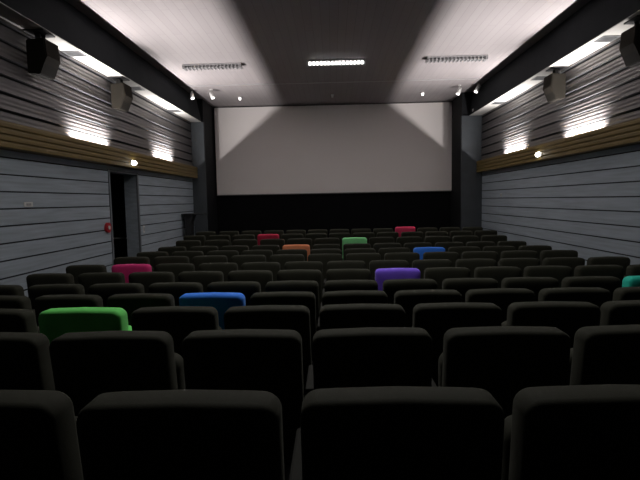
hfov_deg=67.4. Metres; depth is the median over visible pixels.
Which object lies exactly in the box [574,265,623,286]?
chair
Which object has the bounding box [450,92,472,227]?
wall
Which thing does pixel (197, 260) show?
chair
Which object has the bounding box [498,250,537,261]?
chair
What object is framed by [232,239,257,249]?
chair
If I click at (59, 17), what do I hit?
ceiling beam
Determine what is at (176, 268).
chair
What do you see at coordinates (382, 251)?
chair
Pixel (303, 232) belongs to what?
chair
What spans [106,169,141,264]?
door frame
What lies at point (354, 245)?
chair
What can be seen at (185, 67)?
ceiling light
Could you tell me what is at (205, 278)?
chair
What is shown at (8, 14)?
trim
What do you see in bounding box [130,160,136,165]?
wall lamp
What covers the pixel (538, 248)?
chair
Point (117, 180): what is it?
wall
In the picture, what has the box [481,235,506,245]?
chair
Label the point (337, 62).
ceiling light
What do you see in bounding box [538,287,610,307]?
chair
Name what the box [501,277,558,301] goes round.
chair
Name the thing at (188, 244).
chair
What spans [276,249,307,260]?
chair
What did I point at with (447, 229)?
chair
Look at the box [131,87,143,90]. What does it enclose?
air vent
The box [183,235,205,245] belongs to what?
chair
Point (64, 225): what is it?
wall
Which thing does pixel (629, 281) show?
chair
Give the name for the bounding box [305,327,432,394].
chair
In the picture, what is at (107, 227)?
fire alarm
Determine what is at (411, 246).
chair
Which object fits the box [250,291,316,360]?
chair
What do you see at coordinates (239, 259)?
chair
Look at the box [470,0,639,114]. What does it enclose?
ceiling beam
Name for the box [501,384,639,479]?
chair
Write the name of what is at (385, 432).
chair
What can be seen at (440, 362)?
seat cushion
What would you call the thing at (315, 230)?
chair
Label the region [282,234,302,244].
chair
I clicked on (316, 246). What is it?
chair
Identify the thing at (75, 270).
chair
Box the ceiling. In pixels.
[65,0,589,107]
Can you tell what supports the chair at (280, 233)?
on the floor
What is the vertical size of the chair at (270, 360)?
0.922 m
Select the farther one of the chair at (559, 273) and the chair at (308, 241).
the chair at (308, 241)
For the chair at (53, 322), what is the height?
0.922 m
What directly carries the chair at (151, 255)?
on the floor
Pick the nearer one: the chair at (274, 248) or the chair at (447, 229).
the chair at (274, 248)
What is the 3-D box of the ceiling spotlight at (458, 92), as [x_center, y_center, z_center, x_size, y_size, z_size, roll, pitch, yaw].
[4.074,-4.393,14.080,0.196,0.285,0.123,-4,5,-29]
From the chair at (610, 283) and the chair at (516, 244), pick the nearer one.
the chair at (610, 283)
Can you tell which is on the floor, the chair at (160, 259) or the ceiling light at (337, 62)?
the chair at (160, 259)
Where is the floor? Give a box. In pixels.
[284,361,312,479]
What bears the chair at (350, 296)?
on the floor
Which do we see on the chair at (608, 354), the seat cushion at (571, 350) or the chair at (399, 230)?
the seat cushion at (571, 350)
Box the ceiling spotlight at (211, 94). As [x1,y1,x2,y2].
[209,89,214,98]
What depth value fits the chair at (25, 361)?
2.06 m
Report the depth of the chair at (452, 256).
6.93 m
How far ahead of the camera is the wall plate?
7.03 m
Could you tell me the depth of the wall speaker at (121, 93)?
9.58 m
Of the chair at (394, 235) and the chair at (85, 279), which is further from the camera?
the chair at (394, 235)
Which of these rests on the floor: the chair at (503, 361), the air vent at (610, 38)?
the chair at (503, 361)
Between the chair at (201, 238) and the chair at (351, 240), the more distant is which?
the chair at (201, 238)
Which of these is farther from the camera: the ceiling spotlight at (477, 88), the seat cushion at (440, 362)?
the ceiling spotlight at (477, 88)
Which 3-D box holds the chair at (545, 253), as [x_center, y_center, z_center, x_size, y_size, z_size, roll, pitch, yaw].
[3.472,0.588,7.169,0.604,0.922,0.494,-1,5,2]
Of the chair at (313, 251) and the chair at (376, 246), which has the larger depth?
the chair at (376, 246)
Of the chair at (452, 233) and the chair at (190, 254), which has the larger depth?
the chair at (452, 233)
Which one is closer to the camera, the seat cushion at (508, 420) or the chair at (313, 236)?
the seat cushion at (508, 420)
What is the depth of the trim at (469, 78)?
13.41 m
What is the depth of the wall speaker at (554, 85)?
9.47 m
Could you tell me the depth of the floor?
2.70 m
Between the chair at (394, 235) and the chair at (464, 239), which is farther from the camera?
the chair at (394, 235)
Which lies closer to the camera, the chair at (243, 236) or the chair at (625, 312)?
the chair at (625, 312)
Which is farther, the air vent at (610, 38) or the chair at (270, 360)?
the air vent at (610, 38)
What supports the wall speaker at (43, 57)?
attached to the wall at (64, 225)
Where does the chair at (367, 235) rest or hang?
on the floor
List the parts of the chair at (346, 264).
backrest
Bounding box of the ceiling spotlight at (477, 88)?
[474,83,480,92]
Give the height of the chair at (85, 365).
0.923 m
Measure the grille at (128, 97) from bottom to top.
0.460 m
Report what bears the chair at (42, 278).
on the floor
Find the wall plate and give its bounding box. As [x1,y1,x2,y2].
[23,202,32,206]
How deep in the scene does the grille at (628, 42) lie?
6.99 m
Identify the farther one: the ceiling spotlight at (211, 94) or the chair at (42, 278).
the ceiling spotlight at (211, 94)
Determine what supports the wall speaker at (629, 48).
attached to the wall at (588, 204)
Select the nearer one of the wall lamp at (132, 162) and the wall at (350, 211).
the wall lamp at (132, 162)
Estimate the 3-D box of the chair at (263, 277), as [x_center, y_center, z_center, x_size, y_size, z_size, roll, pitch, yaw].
[-0.812,0.793,5.715,0.561,0.923,0.508,-1,5,2]
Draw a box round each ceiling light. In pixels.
[182,63,242,70]
[306,59,365,66]
[425,55,487,63]
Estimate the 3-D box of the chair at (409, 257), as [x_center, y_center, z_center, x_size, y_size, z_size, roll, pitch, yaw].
[1.185,0.627,7.232,0.559,0.922,0.493,-1,5,2]
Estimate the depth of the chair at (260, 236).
11.27 m
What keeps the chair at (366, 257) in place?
on the floor
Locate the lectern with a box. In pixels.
[181,213,207,235]
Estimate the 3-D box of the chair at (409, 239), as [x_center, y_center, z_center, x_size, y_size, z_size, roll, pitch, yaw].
[1.816,0.373,10.026,0.552,0.922,0.491,-1,5,2]
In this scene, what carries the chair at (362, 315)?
on the floor
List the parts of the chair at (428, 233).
backrest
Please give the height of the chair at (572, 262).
0.922 m
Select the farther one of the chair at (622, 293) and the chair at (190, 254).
the chair at (190, 254)
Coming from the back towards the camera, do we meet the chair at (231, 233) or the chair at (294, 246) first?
the chair at (231, 233)
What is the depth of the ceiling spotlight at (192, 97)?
13.95 m
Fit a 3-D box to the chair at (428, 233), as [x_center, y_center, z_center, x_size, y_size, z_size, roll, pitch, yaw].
[2.711,0.238,11.440,0.560,0.923,0.505,-1,5,2]
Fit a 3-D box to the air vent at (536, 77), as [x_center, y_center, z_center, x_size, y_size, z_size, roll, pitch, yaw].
[4.753,-3.494,10.376,0.280,0.012,0.300,-1,5,2]
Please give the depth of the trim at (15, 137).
8.06 m
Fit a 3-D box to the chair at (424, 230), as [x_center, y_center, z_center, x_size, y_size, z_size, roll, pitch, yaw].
[2.735,0.126,12.487,0.555,0.922,0.500,-1,5,2]
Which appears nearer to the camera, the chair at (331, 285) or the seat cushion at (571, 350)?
the seat cushion at (571, 350)
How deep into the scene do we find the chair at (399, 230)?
12.22 m
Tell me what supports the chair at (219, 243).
on the floor
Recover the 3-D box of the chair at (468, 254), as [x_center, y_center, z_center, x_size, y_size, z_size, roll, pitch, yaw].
[2.310,0.608,7.197,0.557,0.922,0.502,-1,5,2]
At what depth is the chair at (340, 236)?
11.22 m
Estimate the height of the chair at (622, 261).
0.923 m
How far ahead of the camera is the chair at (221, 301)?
3.70 m
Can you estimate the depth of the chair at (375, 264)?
6.23 m
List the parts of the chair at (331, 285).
backrest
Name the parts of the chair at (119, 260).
backrest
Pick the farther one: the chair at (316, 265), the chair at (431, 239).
the chair at (431, 239)
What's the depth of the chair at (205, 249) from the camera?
8.87 m
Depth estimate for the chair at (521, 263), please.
6.19 m
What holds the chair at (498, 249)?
on the floor
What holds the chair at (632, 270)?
on the floor
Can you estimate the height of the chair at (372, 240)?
0.922 m
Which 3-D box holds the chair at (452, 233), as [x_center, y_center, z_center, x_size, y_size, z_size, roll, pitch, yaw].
[3.280,0.229,11.424,0.560,0.923,0.506,-1,5,2]
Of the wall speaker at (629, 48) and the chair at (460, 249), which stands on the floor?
the chair at (460, 249)
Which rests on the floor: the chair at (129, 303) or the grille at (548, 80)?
the chair at (129, 303)
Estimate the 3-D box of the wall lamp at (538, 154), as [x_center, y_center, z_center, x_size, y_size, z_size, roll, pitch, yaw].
[4.737,-1.857,10.412,0.100,0.110,0.260,-1,5,2]
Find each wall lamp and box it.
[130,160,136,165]
[535,151,541,156]
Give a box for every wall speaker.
[22,29,59,79]
[108,76,132,111]
[543,66,567,102]
[619,15,639,66]
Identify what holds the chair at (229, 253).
on the floor
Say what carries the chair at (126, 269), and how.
on the floor
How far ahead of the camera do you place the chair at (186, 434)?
1.18 m
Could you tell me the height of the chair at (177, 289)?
0.922 m
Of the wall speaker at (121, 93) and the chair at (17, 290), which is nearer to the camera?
the chair at (17, 290)
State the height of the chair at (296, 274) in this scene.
0.923 m
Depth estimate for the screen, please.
16.54 m
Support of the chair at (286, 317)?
on the floor
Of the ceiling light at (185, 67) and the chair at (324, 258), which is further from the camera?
the ceiling light at (185, 67)
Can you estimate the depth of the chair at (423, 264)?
6.20 m
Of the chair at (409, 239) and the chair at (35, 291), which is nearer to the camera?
the chair at (35, 291)
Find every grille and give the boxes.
[45,40,59,69]
[124,84,132,103]
[543,74,552,94]
[619,26,636,56]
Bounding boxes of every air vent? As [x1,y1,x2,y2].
[61,50,86,56]
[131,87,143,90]
[530,76,545,80]
[593,35,620,42]
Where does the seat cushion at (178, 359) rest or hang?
on the chair at (85, 365)
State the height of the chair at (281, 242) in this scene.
0.922 m
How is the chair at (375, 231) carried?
on the floor
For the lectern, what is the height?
1.350 m
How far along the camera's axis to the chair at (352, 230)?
12.25 m
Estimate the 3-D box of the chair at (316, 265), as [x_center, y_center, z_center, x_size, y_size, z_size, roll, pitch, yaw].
[-0.229,0.727,6.534,0.558,0.922,0.495,-1,5,2]
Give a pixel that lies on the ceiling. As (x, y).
(273, 41)
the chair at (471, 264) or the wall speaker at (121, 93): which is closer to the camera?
the chair at (471, 264)
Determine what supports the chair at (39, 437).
on the floor
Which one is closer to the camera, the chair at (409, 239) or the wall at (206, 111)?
the chair at (409, 239)
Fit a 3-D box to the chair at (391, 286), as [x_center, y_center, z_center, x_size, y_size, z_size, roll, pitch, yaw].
[0.844,0.817,4.777,0.555,0.922,0.493,-1,5,2]
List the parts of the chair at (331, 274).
backrest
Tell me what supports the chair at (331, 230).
on the floor
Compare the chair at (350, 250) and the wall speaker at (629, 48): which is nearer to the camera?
the wall speaker at (629, 48)
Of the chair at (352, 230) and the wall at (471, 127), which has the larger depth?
the wall at (471, 127)
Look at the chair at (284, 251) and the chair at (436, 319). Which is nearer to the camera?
the chair at (436, 319)
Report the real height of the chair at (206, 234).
0.922 m
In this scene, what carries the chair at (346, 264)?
on the floor
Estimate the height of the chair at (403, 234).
0.922 m
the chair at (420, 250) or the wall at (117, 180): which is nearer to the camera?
the chair at (420, 250)
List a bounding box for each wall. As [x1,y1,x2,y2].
[0,18,194,296]
[110,173,127,257]
[190,122,207,234]
[197,99,217,234]
[213,108,450,237]
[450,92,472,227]
[460,115,482,230]
[481,37,639,264]
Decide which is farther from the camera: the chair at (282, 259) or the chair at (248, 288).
the chair at (282, 259)
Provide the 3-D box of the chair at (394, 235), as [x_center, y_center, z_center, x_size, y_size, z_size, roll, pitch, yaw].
[1.579,0.258,11.472,0.554,0.923,0.504,-1,5,2]
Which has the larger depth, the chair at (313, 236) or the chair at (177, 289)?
the chair at (313, 236)
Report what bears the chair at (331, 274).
on the floor
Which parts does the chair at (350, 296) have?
backrest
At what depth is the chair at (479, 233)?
11.13 m
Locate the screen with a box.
[214,102,451,195]
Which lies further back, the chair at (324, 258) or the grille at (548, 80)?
the grille at (548, 80)
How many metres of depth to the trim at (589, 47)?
9.06 m
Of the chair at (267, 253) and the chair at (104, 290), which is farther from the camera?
the chair at (267, 253)
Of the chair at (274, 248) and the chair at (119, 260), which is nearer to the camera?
the chair at (119, 260)
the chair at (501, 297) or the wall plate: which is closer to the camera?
the chair at (501, 297)
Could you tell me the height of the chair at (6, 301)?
0.922 m
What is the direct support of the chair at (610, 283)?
on the floor
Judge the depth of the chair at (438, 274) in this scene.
5.39 m
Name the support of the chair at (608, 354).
on the floor
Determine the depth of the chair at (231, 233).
12.36 m
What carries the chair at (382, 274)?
on the floor
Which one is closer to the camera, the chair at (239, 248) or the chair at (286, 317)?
the chair at (286, 317)
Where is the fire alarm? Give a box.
[104,223,110,232]
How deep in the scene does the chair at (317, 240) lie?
9.79 m
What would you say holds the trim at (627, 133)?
attached to the wall at (588, 204)
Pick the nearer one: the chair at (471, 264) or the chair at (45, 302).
the chair at (45, 302)
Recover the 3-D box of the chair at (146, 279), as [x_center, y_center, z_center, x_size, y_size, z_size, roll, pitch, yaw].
[-1.955,0.813,5.750,0.558,0.922,0.501,-1,5,2]
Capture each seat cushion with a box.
[174,353,184,389]
[438,353,442,386]
[501,415,511,479]
[567,348,572,385]
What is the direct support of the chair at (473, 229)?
on the floor
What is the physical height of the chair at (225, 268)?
0.922 m
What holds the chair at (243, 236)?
on the floor
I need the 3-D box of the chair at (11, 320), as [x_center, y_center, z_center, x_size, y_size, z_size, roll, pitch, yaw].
[-2.025,0.868,3.139,0.560,0.922,0.495,-1,5,2]
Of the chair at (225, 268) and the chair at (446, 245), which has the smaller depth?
the chair at (225, 268)
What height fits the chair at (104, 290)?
0.922 m
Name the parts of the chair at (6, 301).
backrest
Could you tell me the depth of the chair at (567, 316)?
2.77 m
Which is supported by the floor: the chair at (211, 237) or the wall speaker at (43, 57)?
the chair at (211, 237)
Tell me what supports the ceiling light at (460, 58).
attached to the ceiling
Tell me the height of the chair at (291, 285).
0.922 m
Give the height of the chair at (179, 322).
0.922 m
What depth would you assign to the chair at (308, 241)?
9.80 m
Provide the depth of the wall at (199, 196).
15.35 m
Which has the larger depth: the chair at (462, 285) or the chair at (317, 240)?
the chair at (317, 240)
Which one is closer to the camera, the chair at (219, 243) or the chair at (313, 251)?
the chair at (313, 251)
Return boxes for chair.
[0,285,24,295]
[0,295,36,323]
[0,308,39,332]
[0,332,55,390]
[0,390,83,479]
[26,273,74,287]
[28,284,84,309]
[34,294,102,325]
[38,307,131,342]
[49,331,184,415]
[66,265,106,283]
[76,389,284,479]
[78,272,124,294]
[89,283,144,306]
[107,293,174,325]
[111,264,151,282]
[114,257,153,271]
[128,272,174,292]
[131,306,221,387]
[137,251,168,271]
[148,282,202,305]
[154,256,189,267]
[155,263,194,281]
[158,246,186,255]
[172,251,203,263]
[176,240,200,250]
[178,271,223,292]
[179,292,245,329]
[182,329,303,453]
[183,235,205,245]
[190,246,218,255]
[192,255,227,270]
[196,231,215,239]
[199,262,237,281]
[204,240,229,249]
[207,250,238,262]
[207,281,260,305]
[208,235,231,245]
[219,231,238,244]
[221,245,248,254]
[224,305,311,394]
[228,270,272,291]
[231,255,265,269]
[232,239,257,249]
[233,234,254,239]
[241,231,260,240]
[241,262,279,280]
[242,250,272,261]
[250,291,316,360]
[252,245,279,254]
[257,234,278,244]
[260,239,284,249]
[264,230,283,238]
[265,280,318,330]
[270,254,304,269]
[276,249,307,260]
[277,269,321,313]
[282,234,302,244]
[282,244,309,258]
[284,261,322,290]
[286,230,305,237]
[287,238,311,250]
[289,386,504,479]
[305,233,326,248]
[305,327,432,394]
[308,229,327,237]
[308,253,341,288]
[310,249,340,253]
[313,244,339,248]
[315,238,339,244]
[317,290,387,329]
[319,303,404,329]
[320,280,377,308]
[322,269,370,294]
[324,260,365,285]
[329,233,350,249]
[330,229,348,232]
[341,237,366,256]
[342,243,370,260]
[344,248,375,260]
[346,253,380,268]
[351,229,370,236]
[353,232,374,243]
[369,237,393,247]
[369,260,408,279]
[373,228,392,236]
[373,243,400,252]
[375,268,420,290]
[377,232,398,242]
[379,247,409,259]
[383,279,436,303]
[384,252,419,267]
[394,289,461,326]
[395,226,414,236]
[397,236,421,247]
[401,232,422,241]
[404,242,431,251]
[412,259,451,278]
[412,302,501,386]
[413,247,444,259]
[417,227,437,241]
[423,252,458,266]
[424,231,447,241]
[424,267,469,288]
[425,236,449,246]
[432,326,570,418]
[435,242,463,251]
[440,227,459,236]
[442,278,497,301]
[448,246,480,258]
[450,231,471,241]
[452,235,478,245]
[455,258,495,277]
[461,251,497,265]
[462,227,482,234]
[465,288,534,322]
[466,241,494,250]
[474,230,496,240]
[474,266,521,287]
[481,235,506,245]
[483,246,515,260]
[497,241,526,249]
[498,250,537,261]
[498,258,539,276]
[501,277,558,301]
[501,301,600,347]
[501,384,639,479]
[518,245,551,258]
[523,265,571,287]
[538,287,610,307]
[539,250,577,265]
[542,257,584,276]
[561,276,620,300]
[567,324,639,385]
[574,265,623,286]
[587,256,629,275]
[600,300,639,325]
[612,287,639,300]
[622,276,639,286]
[623,264,639,278]
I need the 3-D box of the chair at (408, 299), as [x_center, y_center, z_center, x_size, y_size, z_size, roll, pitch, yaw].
[0.821,0.832,3.928,0.556,0.923,0.509,-1,5,2]
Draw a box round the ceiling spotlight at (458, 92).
[456,85,461,94]
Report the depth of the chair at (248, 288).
4.55 m
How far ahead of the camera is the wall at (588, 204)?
9.35 m
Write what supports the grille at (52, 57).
attached to the wall speaker at (43, 57)
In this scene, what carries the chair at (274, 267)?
on the floor
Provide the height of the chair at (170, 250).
0.923 m
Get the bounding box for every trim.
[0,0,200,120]
[0,2,200,121]
[0,120,197,177]
[180,78,489,86]
[469,10,639,115]
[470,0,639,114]
[477,118,639,172]
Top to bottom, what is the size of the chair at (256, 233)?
0.922 m
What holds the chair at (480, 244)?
on the floor
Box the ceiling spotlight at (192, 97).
[190,89,194,99]
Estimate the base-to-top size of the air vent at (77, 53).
0.012 m
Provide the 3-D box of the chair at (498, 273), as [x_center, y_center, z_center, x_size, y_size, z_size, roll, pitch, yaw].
[1.994,0.746,5.640,0.560,0.923,0.503,-1,5,2]

